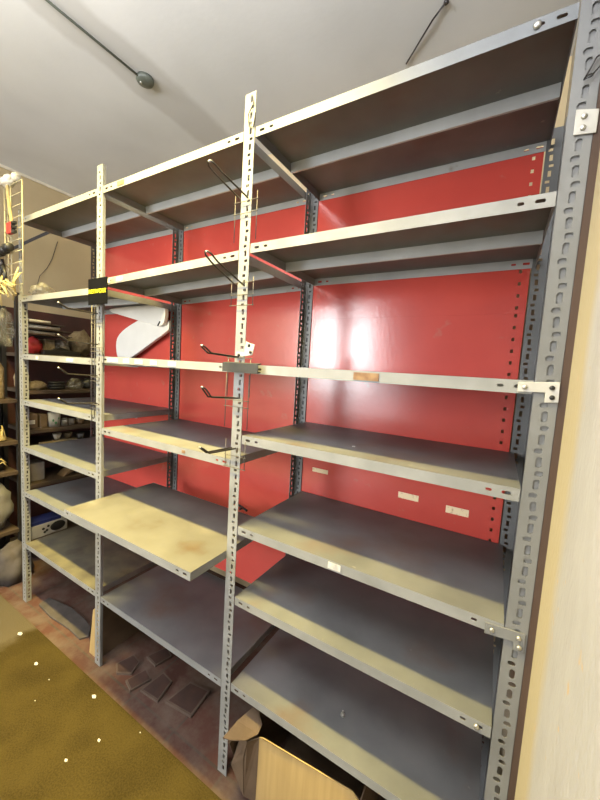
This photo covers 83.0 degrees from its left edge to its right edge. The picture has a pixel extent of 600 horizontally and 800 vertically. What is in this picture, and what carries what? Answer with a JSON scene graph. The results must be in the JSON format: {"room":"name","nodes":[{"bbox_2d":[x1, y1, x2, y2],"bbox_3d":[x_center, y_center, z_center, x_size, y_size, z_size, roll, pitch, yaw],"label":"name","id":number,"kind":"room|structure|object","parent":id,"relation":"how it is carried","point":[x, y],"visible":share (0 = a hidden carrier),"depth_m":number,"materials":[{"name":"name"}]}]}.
{"room":"storage room","nodes":[
{"label":"storage room","id":0,"kind":"room"},
{"bbox_2d":[0,167,94,541],"bbox_3d":[-3.444,-0.184,1.119,0.160,3.100,5.720,6,6,30],"label":"wall","id":1,"kind":"structure","parent":0,"point":[69,268],"depth_m":2.89,"materials":[{"name":"paint"}]},
{"bbox_2d":[14,232,49,249],"bbox_3d":[-2.159,-1.251,2.688,0.483,0.367,0.037,1,6,-23],"label":"bar","id":2,"kind":"object","parent":1,"relation":"attached to","point":[44,233],"visible":0.41,"depth_m":2.70,"materials":[{"name":"metal"}]},
{"bbox_2d":[0,164,75,197],"bbox_3d":[-3.313,-1.704,0.875,0.012,0.018,5.580,6,6,30],"label":"trim","id":3,"kind":"structure","parent":1,"relation":"attached to","point":[1,165],"depth_m":2.80,"materials":[{"name":"white paint"}]},
{"bbox_2d":[36,241,57,288],"bbox_3d":[-2.184,-1.158,2.924,0.005,0.461,0.172,6,6,30],"label":"cable","id":4,"kind":"object","parent":1,"relation":"attached to","point":[57,241],"visible":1,"depth_m":2.94,"materials":[{"name":"rubber"}]},
{"bbox_2d":[0,552,488,799],"bbox_3d":[-1.911,1.600,0.314,3.950,0.120,5.720,6,6,30],"label":"floor","id":5,"kind":"structure","parent":0,"point":[194,741],"depth_m":1.79,"materials":[{"name":"concrete"}]},
{"bbox_2d":[0,292,23,548],"bbox_3d":[-2.541,0.277,2.172,0.413,2.100,1.105,6,6,30],"label":"storage rack","id":6,"kind":"object","parent":5,"relation":"on","point":[9,528],"visible":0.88,"depth_m":2.52,"materials":[{"name":"black metal"}]},
{"bbox_2d":[0,363,4,398],"bbox_3d":[-2.186,-0.158,2.424,0.106,0.300,0.106,6,6,30],"label":"bottle","id":7,"kind":"object","parent":6,"relation":"on","point":[2,389],"visible":1,"depth_m":2.43,"materials":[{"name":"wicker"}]},
{"bbox_2d":[0,455,5,469],"bbox_3d":[-2.251,0.466,2.493,0.136,0.120,0.132,6,6,30],"label":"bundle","id":8,"kind":"object","parent":6,"relation":"on","point":[2,465],"visible":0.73,"depth_m":2.50,"materials":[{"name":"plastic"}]},
{"bbox_2d":[0,426,6,440],"bbox_3d":[-2.207,0.234,2.473,0.118,0.130,0.102,6,6,30],"label":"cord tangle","id":9,"kind":"object","parent":6,"relation":"on","point":[2,437],"visible":1,"depth_m":2.47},
{"bbox_2d":[0,483,13,529],"bbox_3d":[-2.254,0.789,2.502,0.183,0.372,0.208,6,6,30],"label":"sack","id":10,"kind":"object","parent":6,"relation":"on","point":[6,504],"visible":1,"depth_m":2.50,"materials":[{"name":"fabric"}]},
{"bbox_2d":[0,397,16,403],"bbox_3d":[-2.517,0.014,2.143,0.395,0.028,1.045,6,6,30],"label":"shelf","id":11,"kind":"object","parent":6,"relation":"attached to","point":[6,400],"depth_m":2.46,"materials":[{"name":"brown wood"}]},
{"bbox_2d":[0,466,17,477],"bbox_3d":[-2.549,0.550,2.192,0.395,0.028,1.045,6,6,30],"label":"shelf","id":12,"kind":"object","parent":6,"relation":"attached to","point":[7,471],"depth_m":2.52,"materials":[{"name":"brown wood"}]},
{"bbox_2d":[0,437,17,445],"bbox_3d":[-2.535,0.322,2.171,0.395,0.028,1.045,6,6,30],"label":"shelf","id":13,"kind":"object","parent":6,"relation":"attached to","point":[9,441],"depth_m":2.49,"materials":[{"name":"brown wood"}]},
{"bbox_2d":[0,521,18,537],"bbox_3d":[-2.576,0.998,2.233,0.395,0.028,1.045,6,6,30],"label":"shelf","id":14,"kind":"object","parent":6,"relation":"attached to","point":[9,528],"depth_m":2.56,"materials":[{"name":"brown wood"}]},
{"bbox_2d":[0,539,33,586],"bbox_3d":[-2.110,1.183,2.483,0.203,0.292,0.217,3,5,-7],"label":"sack","id":15,"kind":"object","parent":5,"relation":"on","point":[11,570],"visible":0.71,"depth_m":2.43,"materials":[{"name":"beige fabric"}]},
{"bbox_2d":[0,304,99,546],"bbox_3d":[-2.063,0.266,2.988,0.413,2.030,0.765,6,6,30],"label":"storage rack","id":16,"kind":"object","parent":5,"relation":"on","point":[44,371],"depth_m":2.87,"materials":[{"name":"black metal"}]},
{"bbox_2d":[29,412,37,428],"bbox_3d":[-2.154,0.161,2.675,0.124,0.114,0.095,6,6,30],"label":"carton","id":17,"kind":"object","parent":16,"relation":"on","point":[33,417],"visible":0.52,"depth_m":2.66,"materials":[{"name":"brown cardboard"}]},
{"bbox_2d":[28,336,42,353],"bbox_3d":[-2.088,-0.431,2.641,0.141,0.135,0.134,6,6,30],"label":"bag","id":18,"kind":"object","parent":16,"relation":"on","point":[35,346],"visible":0.69,"depth_m":2.61,"materials":[{"name":"fabric"}]},
{"bbox_2d":[6,321,64,326],"bbox_3d":[-2.116,-0.603,2.712,0.395,0.008,0.250,6,6,30],"label":"shelf","id":19,"kind":"object","parent":16,"relation":"attached to","point":[8,323],"depth_m":2.67,"materials":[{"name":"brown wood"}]},
{"bbox_2d":[30,459,44,481],"bbox_3d":[-2.175,0.571,2.743,0.140,0.144,0.130,6,6,30],"label":"box","id":20,"kind":"object","parent":16,"relation":"on","point":[37,467],"visible":0.51,"depth_m":2.72,"materials":[{"name":"grey cardboard"}]},
{"bbox_2d":[29,380,46,389],"bbox_3d":[-2.090,-0.118,2.657,0.114,0.071,0.180,6,6,30],"label":"bag","id":21,"kind":"object","parent":16,"relation":"on","point":[33,385],"visible":0.65,"depth_m":2.64,"materials":[{"name":"fabric"}]},
{"bbox_2d":[6,333,71,337],"bbox_3d":[-2.108,-0.521,2.741,0.395,0.008,0.300,6,6,30],"label":"shelf","id":22,"kind":"object","parent":16,"relation":"attached to","point":[7,334],"depth_m":2.73,"materials":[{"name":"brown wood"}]},
{"bbox_2d":[6,327,71,332],"bbox_3d":[-2.106,-0.561,2.737,0.395,0.008,0.300,6,6,30],"label":"shelf","id":23,"kind":"object","parent":16,"relation":"attached to","point":[8,329],"depth_m":2.70,"materials":[{"name":"brown wood"}]},
{"bbox_2d":[28,319,50,323],"bbox_3d":[-2.007,-0.602,2.584,0.022,0.022,0.180,6,6,30],"label":"tube","id":24,"kind":"object","parent":16,"relation":"on","point":[29,320],"visible":0.62,"depth_m":2.59,"materials":[{"name":"beige plastic"}]},
{"bbox_2d":[28,330,54,334],"bbox_3d":[-2.005,-0.519,2.604,0.020,0.020,0.210,6,6,30],"label":"tube","id":25,"kind":"object","parent":16,"relation":"on","point":[29,331],"visible":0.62,"depth_m":2.61,"materials":[{"name":"beige plastic"}]},
{"bbox_2d":[37,413,46,427],"bbox_3d":[-2.099,0.163,2.744,0.110,0.104,0.048,6,6,30],"label":"box","id":26,"kind":"object","parent":16,"relation":"on","point":[42,418],"visible":0.73,"depth_m":2.71,"materials":[{"name":"cardboard"}]},
{"bbox_2d":[28,324,59,330],"bbox_3d":[-1.993,-0.563,2.615,0.026,0.026,0.244,6,6,30],"label":"tube","id":27,"kind":"object","parent":16,"relation":"on","point":[29,325],"visible":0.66,"depth_m":2.62,"materials":[{"name":"beige plastic"}]},
{"bbox_2d":[13,519,77,540],"bbox_3d":[-2.105,1.101,3.059,0.395,0.028,0.705,6,6,30],"label":"shelf","id":28,"kind":"object","parent":16,"relation":"attached to","point":[70,524],"depth_m":2.91,"materials":[{"name":"brown wood"}]},
{"bbox_2d":[39,339,54,353],"bbox_3d":[-2.041,-0.428,2.730,0.110,0.120,0.070,6,6,30],"label":"box","id":29,"kind":"object","parent":16,"relation":"on","point":[48,344],"visible":0.46,"depth_m":2.69,"materials":[{"name":"cardboard"}]},
{"bbox_2d":[31,511,66,539],"bbox_3d":[-2.125,1.038,2.835,0.144,0.134,0.265,6,6,30],"label":"box","id":30,"kind":"object","parent":16,"relation":"on","point":[50,522],"visible":0.83,"depth_m":2.80,"materials":[{"name":"white plastic"}]},
{"bbox_2d":[50,520,64,529],"bbox_3d":[-2.037,1.052,2.851,0.007,0.081,0.112,6,6,30],"label":"grille","id":31,"kind":"object","parent":30,"relation":"attached to","point":[54,524],"depth_m":2.84,"materials":[{"name":"black plastic"}]},
{"bbox_2d":[9,465,89,488],"bbox_3d":[-2.078,0.639,3.017,0.395,0.028,0.705,6,6,30],"label":"shelf","id":32,"kind":"object","parent":16,"relation":"attached to","point":[51,477],"depth_m":2.84,"materials":[{"name":"brown wood"}]},
{"bbox_2d":[6,352,93,357],"bbox_3d":[-2.017,-0.370,2.925,0.395,0.028,0.705,6,6,30],"label":"shelf","id":33,"kind":"object","parent":16,"relation":"attached to","point":[8,354],"depth_m":2.71,"materials":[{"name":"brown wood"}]},
{"bbox_2d":[8,417,93,433],"bbox_3d":[-2.052,0.212,2.978,0.395,0.028,0.705,6,6,30],"label":"shelf","id":34,"kind":"object","parent":16,"relation":"attached to","point":[11,424],"depth_m":2.79,"materials":[{"name":"brown wood"}]},
{"bbox_2d":[13,430,93,445],"bbox_3d":[-2.060,0.346,2.991,0.395,0.028,0.705,6,6,30],"label":"shelf","id":35,"kind":"object","parent":16,"relation":"attached to","point":[34,439],"depth_m":2.99,"materials":[{"name":"brown wood"}]},
{"bbox_2d":[7,386,99,393],"bbox_3d":[-2.034,-0.092,2.951,0.395,0.028,0.705,6,6,30],"label":"shelf","id":36,"kind":"object","parent":16,"relation":"attached to","point":[10,389],"depth_m":2.77,"materials":[{"name":"brown wood"}]},
{"bbox_2d":[48,412,60,426],"bbox_3d":[-2.022,0.159,2.786,0.088,0.114,0.088,6,6,30],"label":"tub","id":37,"kind":"object","parent":16,"relation":"on","point":[53,417],"visible":0.95,"depth_m":2.75,"materials":[{"name":"white plastic"}]},
{"bbox_2d":[39,437,76,443],"bbox_3d":[-2.005,0.340,2.810,0.080,0.022,0.278,6,6,30],"label":"board","id":38,"kind":"object","parent":16,"relation":"on","point":[71,438],"visible":0.62,"depth_m":2.79,"materials":[{"name":"wood"}]},
{"bbox_2d":[52,433,61,439],"bbox_3d":[-2.020,0.302,2.816,0.064,0.050,0.063,6,6,30],"label":"bowl","id":39,"kind":"object","parent":38,"relation":"on","point":[56,436],"visible":1,"depth_m":2.80,"materials":[{"name":"white ceramic"}]},
{"bbox_2d":[63,431,71,437],"bbox_3d":[-1.979,0.298,2.885,0.072,0.050,0.071,6,6,30],"label":"bowl","id":40,"kind":"object","parent":38,"relation":"on","point":[67,434],"visible":1,"depth_m":2.87,"materials":[{"name":"ceramic"}]},
{"bbox_2d":[41,347,80,355],"bbox_3d":[-1.925,-0.395,2.745,0.040,0.064,0.280,6,6,30],"label":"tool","id":41,"kind":"object","parent":16,"relation":"on","point":[57,351],"visible":0.93,"depth_m":2.72,"materials":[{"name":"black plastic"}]},
{"bbox_2d":[55,339,69,349],"bbox_3d":[-1.986,-0.437,2.813,0.123,0.129,0.128,1,6,-24],"label":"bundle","id":42,"kind":"object","parent":16,"relation":"on","point":[58,343],"visible":0.45,"depth_m":2.77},
{"bbox_2d":[61,418,67,425],"bbox_3d":[-1.985,0.182,2.853,0.046,0.061,0.046,6,6,30],"label":"jar","id":43,"kind":"object","parent":16,"relation":"on","point":[64,421],"visible":1,"depth_m":2.83,"materials":[{"name":"grey ceramic"}]},
{"bbox_2d":[57,467,73,476],"bbox_3d":[-2.005,0.599,2.909,0.110,0.077,0.103,6,6,30],"label":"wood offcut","id":44,"kind":"object","parent":16,"relation":"on","point":[64,471],"visible":0.57,"depth_m":2.89,"materials":[{"name":"brown wood"}]},
{"bbox_2d":[68,418,74,424],"bbox_3d":[-1.958,0.184,2.901,0.055,0.051,0.055,6,6,30],"label":"jar","id":45,"kind":"object","parent":16,"relation":"on","point":[71,421],"visible":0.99,"depth_m":2.88,"materials":[{"name":"grey ceramic"}]},
{"bbox_2d":[67,330,92,355],"bbox_3d":[-1.930,-0.503,2.974,0.185,0.238,0.196,6,6,30],"label":"ball","id":46,"kind":"object","parent":16,"relation":"on","point":[83,349],"visible":0.73,"depth_m":2.92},
{"bbox_2d":[76,418,83,423],"bbox_3d":[-1.922,0.181,2.961,0.059,0.051,0.059,6,6,30],"label":"jar","id":47,"kind":"object","parent":16,"relation":"on","point":[78,420],"visible":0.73,"depth_m":2.94,"materials":[{"name":"brown"}]},
{"bbox_2d":[76,432,84,438],"bbox_3d":[-1.930,0.315,2.973,0.068,0.050,0.067,6,6,30],"label":"bowl","id":48,"kind":"object","parent":16,"relation":"on","point":[79,435],"visible":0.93,"depth_m":2.96,"materials":[{"name":"grey ceramic"}]},
{"bbox_2d":[80,378,93,388],"bbox_3d":[-1.895,-0.152,3.026,0.108,0.094,0.119,6,6,30],"label":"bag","id":49,"kind":"object","parent":16,"relation":"on","point":[85,383],"visible":0.57,"depth_m":2.99,"materials":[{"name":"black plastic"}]},
{"bbox_2d":[39,597,90,639],"bbox_3d":[-1.498,1.388,2.171,0.552,0.012,0.115,6,6,30],"label":"sheet","id":50,"kind":"object","parent":5,"relation":"on","point":[61,613],"visible":0.88,"depth_m":2.16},
{"bbox_2d":[0,595,221,799],"bbox_3d":[-2.027,1.587,-0.309,3.132,0.006,4.532,6,6,30],"label":"carpet","id":51,"kind":"object","parent":5,"relation":"on","point":[64,721],"visible":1,"depth_m":1.48,"materials":[{"name":"yellow carpet"}]},
{"bbox_2d":[89,601,138,658],"bbox_3d":[-1.075,1.270,2.009,0.098,0.330,0.284,6,6,30],"label":"carton","id":52,"kind":"object","parent":5,"relation":"on","point":[116,629],"visible":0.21,"depth_m":1.94,"materials":[{"name":"brown cardboard"}]},
{"bbox_2d":[116,648,209,717],"bbox_3d":[-0.730,1.466,1.810,0.559,0.014,0.288,6,6,22],"label":"tiles","id":53,"kind":"object","parent":5,"relation":"on","point":[189,698],"depth_m":1.74,"materials":[{"name":"ceramic"}]},
{"bbox_2d":[223,707,378,799],"bbox_3d":[0.032,1.401,1.338,0.504,0.320,0.452,6,6,30],"label":"cardboard box","id":54,"kind":"object","parent":5,"relation":"on","point":[263,770],"visible":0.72,"depth_m":1.28,"materials":[{"name":"beige cardboard"}]},
{"bbox_2d":[18,0,599,799],"bbox_3d":[-0.486,-0.029,1.681,2.775,3.040,0.498,6,6,30],"label":"shelving unit","id":55,"kind":"object","parent":5,"relation":"on","point":[380,322],"visible":0.94,"depth_m":1.30,"materials":[{"name":"grey paint"}]},
{"bbox_2d":[4,179,23,289],"bbox_3d":[-1.769,-0.990,2.078,0.412,0.588,0.060,8,7,43],"label":"grid","id":56,"kind":"object","parent":55,"relation":"hanging from","point":[21,180],"visible":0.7,"depth_m":2.04,"materials":[{"name":"beige metal"}]},
{"bbox_2d":[0,259,6,279],"bbox_3d":[-1.826,-0.791,2.081,0.089,0.146,0.032,6,6,30],"label":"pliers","id":57,"kind":"object","parent":56,"relation":"hanging from","point":[3,271],"visible":0.81,"depth_m":2.07,"materials":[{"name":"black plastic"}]},
{"bbox_2d":[0,246,9,254],"bbox_3d":[-1.775,-0.900,2.031,0.060,0.048,0.048,6,6,30],"label":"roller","id":58,"kind":"object","parent":56,"relation":"hanging from","point":[2,251],"visible":0.56,"depth_m":2.02,"materials":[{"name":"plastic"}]},
{"bbox_2d":[1,242,14,251],"bbox_3d":[-1.725,-0.902,2.001,0.060,0.048,0.048,6,6,30],"label":"roller","id":59,"kind":"object","parent":56,"relation":"hanging from","point":[7,247],"visible":1,"depth_m":1.99,"materials":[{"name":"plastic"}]},
{"bbox_2d":[0,267,20,305],"bbox_3d":[-1.742,-0.648,2.008,0.358,0.271,0.083,6,6,30],"label":"bundle","id":60,"kind":"object","parent":56,"relation":"hanging from","point":[4,285],"visible":1,"depth_m":1.97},
{"bbox_2d":[0,172,20,187],"bbox_3d":[-1.724,-1.305,2.014,0.207,0.057,0.069,6,6,30],"label":"cloth bundle","id":61,"kind":"object","parent":56,"relation":"on","point":[6,179],"visible":0.82,"depth_m":1.98,"materials":[{"name":"white fabric"}]},
{"bbox_2d":[5,184,16,234],"bbox_3d":[-1.712,-1.129,1.996,0.148,0.295,0.023,6,6,30],"label":"strap","id":62,"kind":"object","parent":56,"relation":"hanging from","point":[11,226],"visible":1,"depth_m":2.00,"materials":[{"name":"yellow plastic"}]},
{"bbox_2d":[57,302,97,313],"bbox_3d":[-1.050,-0.434,1.602,0.018,0.030,0.176,6,6,30],"label":"wire hook","id":63,"kind":"object","parent":55,"relation":"attached to","point":[59,303],"visible":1,"depth_m":1.59,"materials":[{"name":"metal"}]},
{"bbox_2d":[57,334,97,344],"bbox_3d":[-1.058,-0.288,1.615,0.018,0.036,0.176,6,6,30],"label":"wire hook","id":64,"kind":"object","parent":55,"relation":"attached to","point":[62,337],"visible":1,"depth_m":1.60,"materials":[{"name":"metal"}]},
{"bbox_2d":[57,367,97,375],"bbox_3d":[-1.067,-0.135,1.629,0.018,0.043,0.176,6,6,30],"label":"wire hook","id":65,"kind":"object","parent":55,"relation":"attached to","point":[61,369],"visible":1,"depth_m":1.60,"materials":[{"name":"metal"}]},
{"bbox_2d":[57,398,97,403],"bbox_3d":[-1.076,0.004,1.642,0.018,0.038,0.176,6,6,30],"label":"wire hook","id":66,"kind":"object","parent":55,"relation":"attached to","point":[57,398],"visible":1,"depth_m":1.63,"materials":[{"name":"metal"}]},
{"bbox_2d":[90,307,103,422],"bbox_3d":[-1.020,-0.176,1.705,0.118,0.605,0.005,6,6,30],"label":"wire hanger","id":67,"kind":"object","parent":55,"relation":"attached to","point":[94,319],"visible":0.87,"depth_m":1.72,"materials":[{"name":"metal"}]},
{"bbox_2d":[88,277,107,304],"bbox_3d":[-0.972,-0.522,1.625,0.162,0.125,0.005,6,6,30],"label":"sign","id":68,"kind":"object","parent":55,"relation":"attached to","point":[97,287],"visible":1,"depth_m":1.62,"materials":[{"name":"black plastic"}]},
{"bbox_2d":[110,305,169,357],"bbox_3d":[-1.056,-0.432,2.212,0.583,0.348,0.061,6,6,30],"label":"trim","id":69,"kind":"structure","parent":55,"relation":"on","point":[153,323],"depth_m":2.19,"materials":[{"name":"white plastic"}]},
{"bbox_2d":[64,483,253,580],"bbox_3d":[-0.626,0.562,1.595,0.857,0.036,0.482,6,6,30],"label":"shelf","id":70,"kind":"object","parent":55,"relation":"attached to","point":[172,529],"visible":0.83,"depth_m":1.50,"materials":[{"name":"paint"}]},
{"bbox_2d":[238,504,247,511],"bbox_3d":[-0.299,0.545,1.712,0.030,0.013,0.085,-1,7,-39],"label":"peg","id":71,"kind":"object","parent":70,"relation":"on","point":[239,505],"visible":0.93,"depth_m":1.70,"materials":[{"name":"black metal"}]},
{"bbox_2d":[198,442,245,470],"bbox_3d":[-0.287,0.205,1.193,0.106,0.111,0.174,6,6,30],"label":"wire hook","id":72,"kind":"object","parent":55,"relation":"attached to","point":[225,449],"visible":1,"depth_m":1.23,"materials":[{"name":"metal"}]},
{"bbox_2d":[200,374,249,429],"bbox_3d":[-0.278,0.010,1.177,0.120,0.200,0.174,6,6,30],"label":"wire hook","id":73,"kind":"object","parent":55,"relation":"attached to","point":[201,387],"visible":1,"depth_m":1.22,"materials":[{"name":"metal"}]},
{"bbox_2d":[200,344,251,397],"bbox_3d":[-0.267,-0.096,1.164,0.118,0.174,0.174,6,6,30],"label":"wire hook","id":74,"kind":"object","parent":55,"relation":"attached to","point":[203,347],"visible":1,"depth_m":1.19,"materials":[{"name":"metal"}]},
{"bbox_2d":[204,250,254,305],"bbox_3d":[-0.250,-0.403,1.137,0.112,0.141,0.174,6,6,30],"label":"wire hook","id":75,"kind":"object","parent":55,"relation":"attached to","point":[206,251],"visible":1,"depth_m":1.17,"materials":[{"name":"metal"}]},
{"bbox_2d":[207,160,258,238],"bbox_3d":[-0.234,-0.648,1.114,0.110,0.184,0.174,6,6,30],"label":"wire hook","id":76,"kind":"object","parent":55,"relation":"attached to","point":[208,161],"visible":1,"depth_m":1.15,"materials":[{"name":"metal"}]},
{"bbox_2d":[222,362,260,373],"bbox_3d":[-0.211,-0.117,1.214,0.163,0.036,0.018,6,6,30],"label":"channel","id":77,"kind":"object","parent":55,"relation":"attached to","point":[240,367],"visible":1,"depth_m":1.20,"materials":[{"name":"grey metal"}]},
{"bbox_2d":[248,95,255,127],"bbox_3d":[-0.164,-0.985,1.156,0.032,0.106,0.006,6,6,27],"label":"tie","id":78,"kind":"object","parent":55,"relation":"attached to","point":[251,95],"visible":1,"depth_m":1.15,"materials":[{"name":"beige plastic"}]},
{"bbox_2d":[583,54,599,80],"bbox_3d":[0.613,-0.698,0.707,0.030,0.047,0.007,5,5,18],"label":"wire loop","id":79,"kind":"object","parent":55,"relation":"attached to","point":[593,73],"visible":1,"depth_m":0.71,"materials":[{"name":"grey metal"}]},
{"bbox_2d":[0,0,581,195],"bbox_3d":[-1.720,-1.601,0.022,3.950,0.120,5.720,6,6,30],"label":"ceiling","id":80,"kind":"structure","parent":0,"point":[69,108],"depth_m":1.61,"materials":[{"name":"paint"}]},
{"bbox_2d":[45,0,153,88],"bbox_3d":[-1.895,-1.520,-0.147,0.086,0.030,4.443,6,6,30],"label":"ceiling fitting","id":81,"kind":"object","parent":80,"relation":"attached to","point":[144,79],"visible":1,"depth_m":1.64,"materials":[{"name":"grey metal"}]},
{"bbox_2d":[406,0,448,64],"bbox_3d":[0.519,-1.526,1.416,0.022,0.015,0.286,2,5,-16],"label":"hanging wire","id":82,"kind":"object","parent":80,"relation":"hanging from","point":[446,2],"visible":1,"depth_m":1.38,"materials":[{"name":"black metal"}]},
{"bbox_2d":[170,56,571,653],"bbox_3d":[-0.415,-0.136,2.578,3.594,3.100,0.140,6,6,30],"label":"wall","id":83,"kind":"structure","parent":0,"point":[560,118],"depth_m":1.62,"materials":[{"name":"paint"}]},
{"bbox_2d":[493,32,599,799],"bbox_3d":[-0.202,0.182,-0.773,0.196,3.100,5.720,6,6,30],"label":"wall","id":84,"kind":"structure","parent":0,"point":[560,753],"depth_m":0.58,"materials":[{"name":"white paint"}]},
{"bbox_2d":[507,82,599,799],"bbox_3d":[0.598,0.087,0.789,0.014,3.100,0.032,6,6,30],"label":"trim","id":85,"kind":"structure","parent":84,"relation":"attached to","point":[595,146],"depth_m":0.78,"materials":[{"name":"brown wood"}]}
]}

